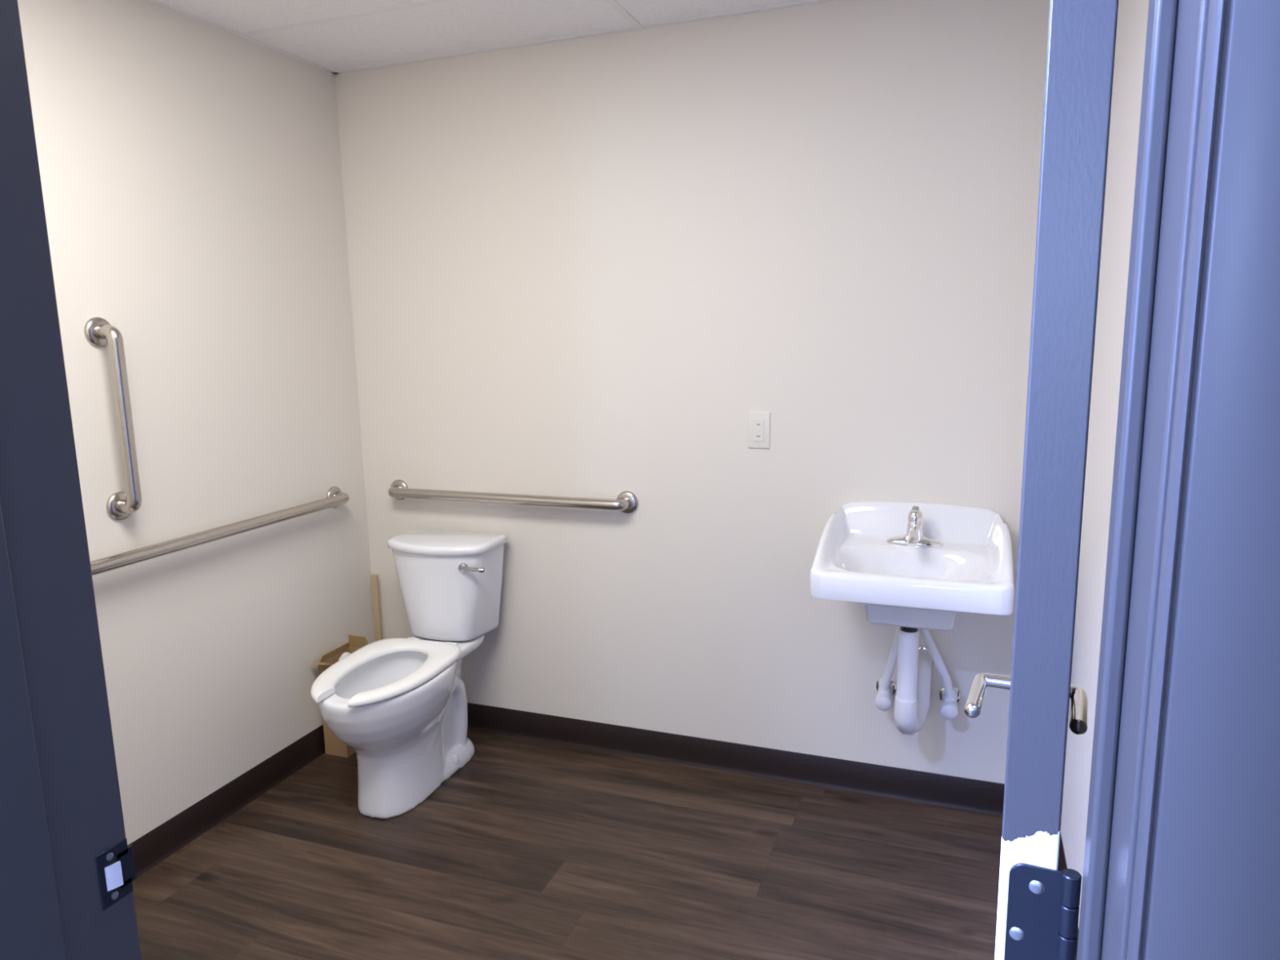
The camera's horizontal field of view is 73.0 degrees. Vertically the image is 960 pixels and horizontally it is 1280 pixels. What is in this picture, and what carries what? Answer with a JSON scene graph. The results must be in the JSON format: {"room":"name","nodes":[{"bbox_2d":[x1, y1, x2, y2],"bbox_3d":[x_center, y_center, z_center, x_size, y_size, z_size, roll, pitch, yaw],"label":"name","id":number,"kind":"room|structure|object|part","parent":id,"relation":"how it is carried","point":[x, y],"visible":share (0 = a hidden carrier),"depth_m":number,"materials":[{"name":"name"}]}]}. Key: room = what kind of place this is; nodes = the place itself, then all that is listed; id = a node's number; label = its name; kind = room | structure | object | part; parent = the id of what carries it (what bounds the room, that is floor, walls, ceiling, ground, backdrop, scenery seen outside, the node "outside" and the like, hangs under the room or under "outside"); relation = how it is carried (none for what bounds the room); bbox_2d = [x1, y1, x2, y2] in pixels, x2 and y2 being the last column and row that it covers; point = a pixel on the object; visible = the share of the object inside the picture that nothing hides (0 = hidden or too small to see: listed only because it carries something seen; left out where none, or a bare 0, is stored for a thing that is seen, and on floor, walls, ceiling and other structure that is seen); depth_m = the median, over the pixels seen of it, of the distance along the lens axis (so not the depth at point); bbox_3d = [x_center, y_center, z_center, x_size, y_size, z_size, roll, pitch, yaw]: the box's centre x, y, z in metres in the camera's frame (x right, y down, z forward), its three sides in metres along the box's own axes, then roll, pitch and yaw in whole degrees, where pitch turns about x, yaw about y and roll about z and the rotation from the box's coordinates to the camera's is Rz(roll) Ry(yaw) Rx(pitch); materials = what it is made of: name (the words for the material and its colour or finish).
{"room":"public restroom","nodes":[
{"label":"public restroom","id":0,"kind":"room"},
{"bbox_2d":[17,0,375,844],"bbox_3d":[-1.478,-0.122,2.236,0.120,2.479,2.161,3,10,20],"label":"wall","id":1,"kind":"structure","parent":0,"point":[190,168],"depth_m":2.55,"materials":[{"name":"beige paint"}]},
{"bbox_2d":[84,316,142,520],"bbox_3d":[-1.363,-0.155,2.263,0.074,0.537,0.078,3,10,20],"label":"grab bar","id":2,"kind":"object","parent":1,"relation":"attached to","point":[98,331],"visible":1,"depth_m":2.24,"materials":[{"name":"grey metal"}]},
{"bbox_2d":[90,486,349,575],"bbox_3d":[-1.252,0.151,2.602,0.074,0.078,1.145,3,10,20],"label":"grab bar","id":3,"kind":"object","parent":1,"relation":"attached to","point":[335,498],"visible":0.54,"depth_m":2.52,"materials":[{"name":"grey metal"}]},
{"bbox_2d":[127,724,325,877],"bbox_3d":[-1.377,1.043,2.465,0.009,0.102,2.050,3,10,20],"label":"baseboard","id":4,"kind":"structure","parent":1,"relation":"attached to","point":[161,842],"depth_m":2.68,"materials":[{"name":"black plastic"}]},
{"bbox_2d":[160,0,810,71],"bbox_3d":[-0.297,-1.225,1.653,2.405,0.050,2.050,3,10,20],"label":"ceiling","id":5,"kind":"structure","parent":0,"point":[455,26],"depth_m":2.54,"materials":[{"name":"tile"}]},
{"bbox_2d":[132,728,1002,959],"bbox_3d":[-0.241,1.168,2.096,2.645,0.060,2.220,3,10,20],"label":"floor","id":6,"kind":"structure","parent":0,"point":[531,849],"depth_m":2.39,"materials":[{"name":"brown wood"}]},
{"bbox_2d":[311,634,368,757],"bbox_3d":[-1.055,0.777,3.104,0.112,0.396,0.203,3,10,20],"label":"cardboard box","id":7,"kind":"object","parent":6,"relation":"on","point":[333,745],"visible":0.36,"depth_m":3.08,"materials":[{"name":"beige cardboard"}]},
{"bbox_2d":[337,652,351,661],"bbox_3d":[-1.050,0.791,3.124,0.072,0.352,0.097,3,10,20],"label":"paper wad","id":8,"kind":"object","parent":7,"relation":"in","point":[345,654],"visible":0.08,"depth_m":3.08,"materials":[{"name":"white paper"}]},
{"bbox_2d":[370,573,382,641],"bbox_3d":[-1.006,0.645,3.338,0.026,0.577,0.010,3,10,20],"label":"wood strip","id":9,"kind":"object","parent":6,"relation":"on","point":[374,578],"visible":0.42,"depth_m":3.31,"materials":[{"name":"beige wood"}]},
{"bbox_2d":[311,528,507,818],"bbox_3d":[-0.748,0.626,2.832,0.416,0.776,0.755,2,10,19],"label":"toilet","id":10,"kind":"object","parent":6,"relation":"on","point":[401,704],"visible":1,"depth_m":2.86,"materials":[{"name":"white ceramic"}]},
{"bbox_3d":[-0.809,0.595,2.719,0.354,0.024,0.509,2,10,19],"label":"seat","id":11,"kind":"part","parent":10,"relation":"part of","materials":[{"name":"white plastic"}]},
{"bbox_3d":[-0.760,0.801,2.857,0.351,0.424,0.707,2,10,19],"label":"bowl","id":12,"kind":"part","parent":10,"relation":"part of","materials":[{"name":"white ceramic"}]},
{"bbox_3d":[-0.686,0.218,3.002,0.390,0.030,0.244,2,10,19],"label":"tank lid","id":13,"kind":"part","parent":10,"relation":"part of","materials":[{"name":"white ceramic"}]},
{"bbox_3d":[-0.682,0.386,3.033,0.371,0.316,0.222,2,10,19],"label":"tank","id":14,"kind":"part","parent":10,"relation":"part of","materials":[{"name":"white ceramic"}]},
{"bbox_3d":[-0.562,0.295,2.883,0.100,0.031,0.029,2,10,19],"label":"flush lever","id":15,"kind":"part","parent":10,"relation":"part of","materials":[{"name":"silver metal"}]},
{"bbox_2d":[334,0,1049,783],"bbox_3d":[0.102,-0.256,2.851,2.645,2.479,0.120,3,10,20],"label":"wall","id":16,"kind":"structure","parent":0,"point":[580,268],"depth_m":2.74,"materials":[{"name":"beige paint"}]},
{"bbox_2d":[149,0,836,74],"bbox_3d":[-0.296,-1.200,1.657,2.405,0.005,2.050,3,10,20],"label":"grid","id":17,"kind":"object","parent":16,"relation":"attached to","point":[637,25],"depth_m":2.56,"materials":[{"name":"white metal"}]},
{"bbox_2d":[387,479,638,513],"bbox_3d":[-0.480,0.061,3.022,0.986,0.078,0.074,3,10,20],"label":"grab bar","id":18,"kind":"object","parent":16,"relation":"attached to","point":[627,502],"visible":1,"depth_m":2.96,"materials":[{"name":"grey metal"}]},
{"bbox_2d":[467,702,1004,816],"bbox_3d":[0.101,0.926,2.992,2.405,0.102,0.009,3,10,20],"label":"baseboard","id":19,"kind":"structure","parent":16,"relation":"attached to","point":[907,784],"depth_m":2.89,"materials":[{"name":"black plastic"}]},
{"bbox_2d":[747,411,770,448],"bbox_3d":[0.371,-0.155,2.698,0.070,0.114,0.009,3,10,20],"label":"wall outlet","id":20,"kind":"object","parent":16,"relation":"attached to","point":[758,423],"visible":1,"depth_m":2.69,"materials":[{"name":"white plastic"}]},
{"bbox_2d":[753,419,764,440],"bbox_3d":[0.370,-0.155,2.696,0.033,0.067,0.004,3,10,20],"label":"receptacle","id":21,"kind":"object","parent":20,"relation":"attached to","point":[758,424],"depth_m":2.69,"materials":[{"name":"white plastic"}]},
{"bbox_2d":[874,626,900,711],"bbox_3d":[0.756,0.526,2.601,0.092,0.340,0.142,3,10,20],"label":"supplies","id":22,"kind":"object","parent":16,"relation":"attached to","point":[886,686],"visible":0.77,"depth_m":2.59,"materials":[{"name":"white plastic"}]},
{"bbox_2d":[809,501,1014,631],"bbox_3d":[0.752,0.242,2.387,0.497,0.283,0.447,3,10,20],"label":"sink","id":23,"kind":"object","parent":16,"relation":"attached to","point":[971,571],"visible":0.97,"depth_m":2.38,"materials":[{"name":"white ceramic"}]},
{"bbox_2d":[893,626,934,736],"bbox_3d":[0.808,0.543,2.524,0.080,0.372,0.264,4,11,28],"label":"drain pipe","id":24,"kind":"object","parent":23,"relation":"attached to","point":[915,662],"visible":0.81,"depth_m":2.43,"materials":[{"name":"white plastic"}]},
{"bbox_2d":[886,506,942,546],"bbox_3d":[0.772,0.139,2.438,0.154,0.110,0.149,3,10,20],"label":"faucet","id":25,"kind":"object","parent":23,"relation":"on","point":[914,536],"visible":1,"depth_m":2.46,"materials":[{"name":"silver metal"}]},
{"bbox_3d":[0.773,0.153,2.440,0.054,0.056,0.149,3,10,20],"label":"spout","id":26,"kind":"part","parent":25,"relation":"part of","materials":[{"name":"silver metal"}]},
{"bbox_3d":[0.790,0.172,2.489,0.154,0.027,0.054,3,10,20],"label":"plate","id":27,"kind":"part","parent":25,"relation":"part of","materials":[{"name":"silver metal"}]},
{"bbox_3d":[0.789,0.098,2.476,0.043,0.042,0.043,3,10,20],"label":"lever","id":28,"kind":"part","parent":25,"relation":"part of","materials":[{"name":"silver metal"}]},
{"bbox_2d":[919,628,960,719],"bbox_3d":[0.884,0.532,2.554,0.128,0.340,0.142,3,10,20],"label":"supplies","id":29,"kind":"object","parent":16,"relation":"attached to","point":[949,695],"visible":0.87,"depth_m":2.53,"materials":[{"name":"white plastic"}]},
{"bbox_2d":[1060,0,1149,929],"bbox_3d":[0.888,-0.015,1.361,0.120,2.479,2.161,3,10,20],"label":"wall","id":30,"kind":"structure","parent":0,"point":[1132,15],"depth_m":1.96,"materials":[{"name":"beige paint"}]},
{"bbox_2d":[1057,832,1078,959],"bbox_3d":[0.868,1.144,1.635,0.009,0.102,2.050,3,10,20],"label":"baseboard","id":31,"kind":"structure","parent":30,"relation":"attached to","point":[1062,864],"depth_m":2.29,"materials":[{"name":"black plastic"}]},
{"bbox_3d":[-0.662,0.105,0.828,2.405,2.479,0.165,3,10,20],"label":"wall","id":32,"kind":"structure","parent":0,"visible":0},
{"bbox_2d":[0,0,1279,959],"bbox_3d":[-0.154,0.305,0.668,1.070,2.120,0.180,3,10,20],"label":"trim","id":33,"kind":"structure","parent":32,"relation":"attached to","point":[1182,855],"depth_m":0.45,"materials":[{"name":"blue paint"}]},
{"bbox_3d":[-0.553,0.415,0.914,0.002,0.062,0.040,3,10,20],"label":"strike plate","id":34,"kind":"part","parent":33,"relation":"part of","materials":[{"name":"grey metal"}]},
{"bbox_3d":[0.301,0.331,0.467,0.075,2.120,0.011,3,10,20],"label":"casing","id":35,"kind":"part","parent":33,"relation":"part of","materials":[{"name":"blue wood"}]},
{"bbox_2d":[964,0,1118,959],"bbox_3d":[0.456,0.274,1.020,0.172,2.024,0.921,3,11,25],"label":"door","id":36,"kind":"structure","parent":32,"relation":"in","point":[1037,915],"depth_m":0.55,"materials":[{"name":"blue paint"}]},
{"bbox_3d":[0.550,0.339,1.357,0.069,0.030,0.130,3,11,25],"label":"lever handle","id":37,"kind":"part","parent":36,"relation":"part of","materials":[{"name":"silver metal"}]},
{"bbox_3d":[0.648,0.345,1.312,0.059,0.030,0.130,3,11,25],"label":"lever handle","id":38,"kind":"part","parent":36,"relation":"part of","materials":[{"name":"silver metal"}]}
]}

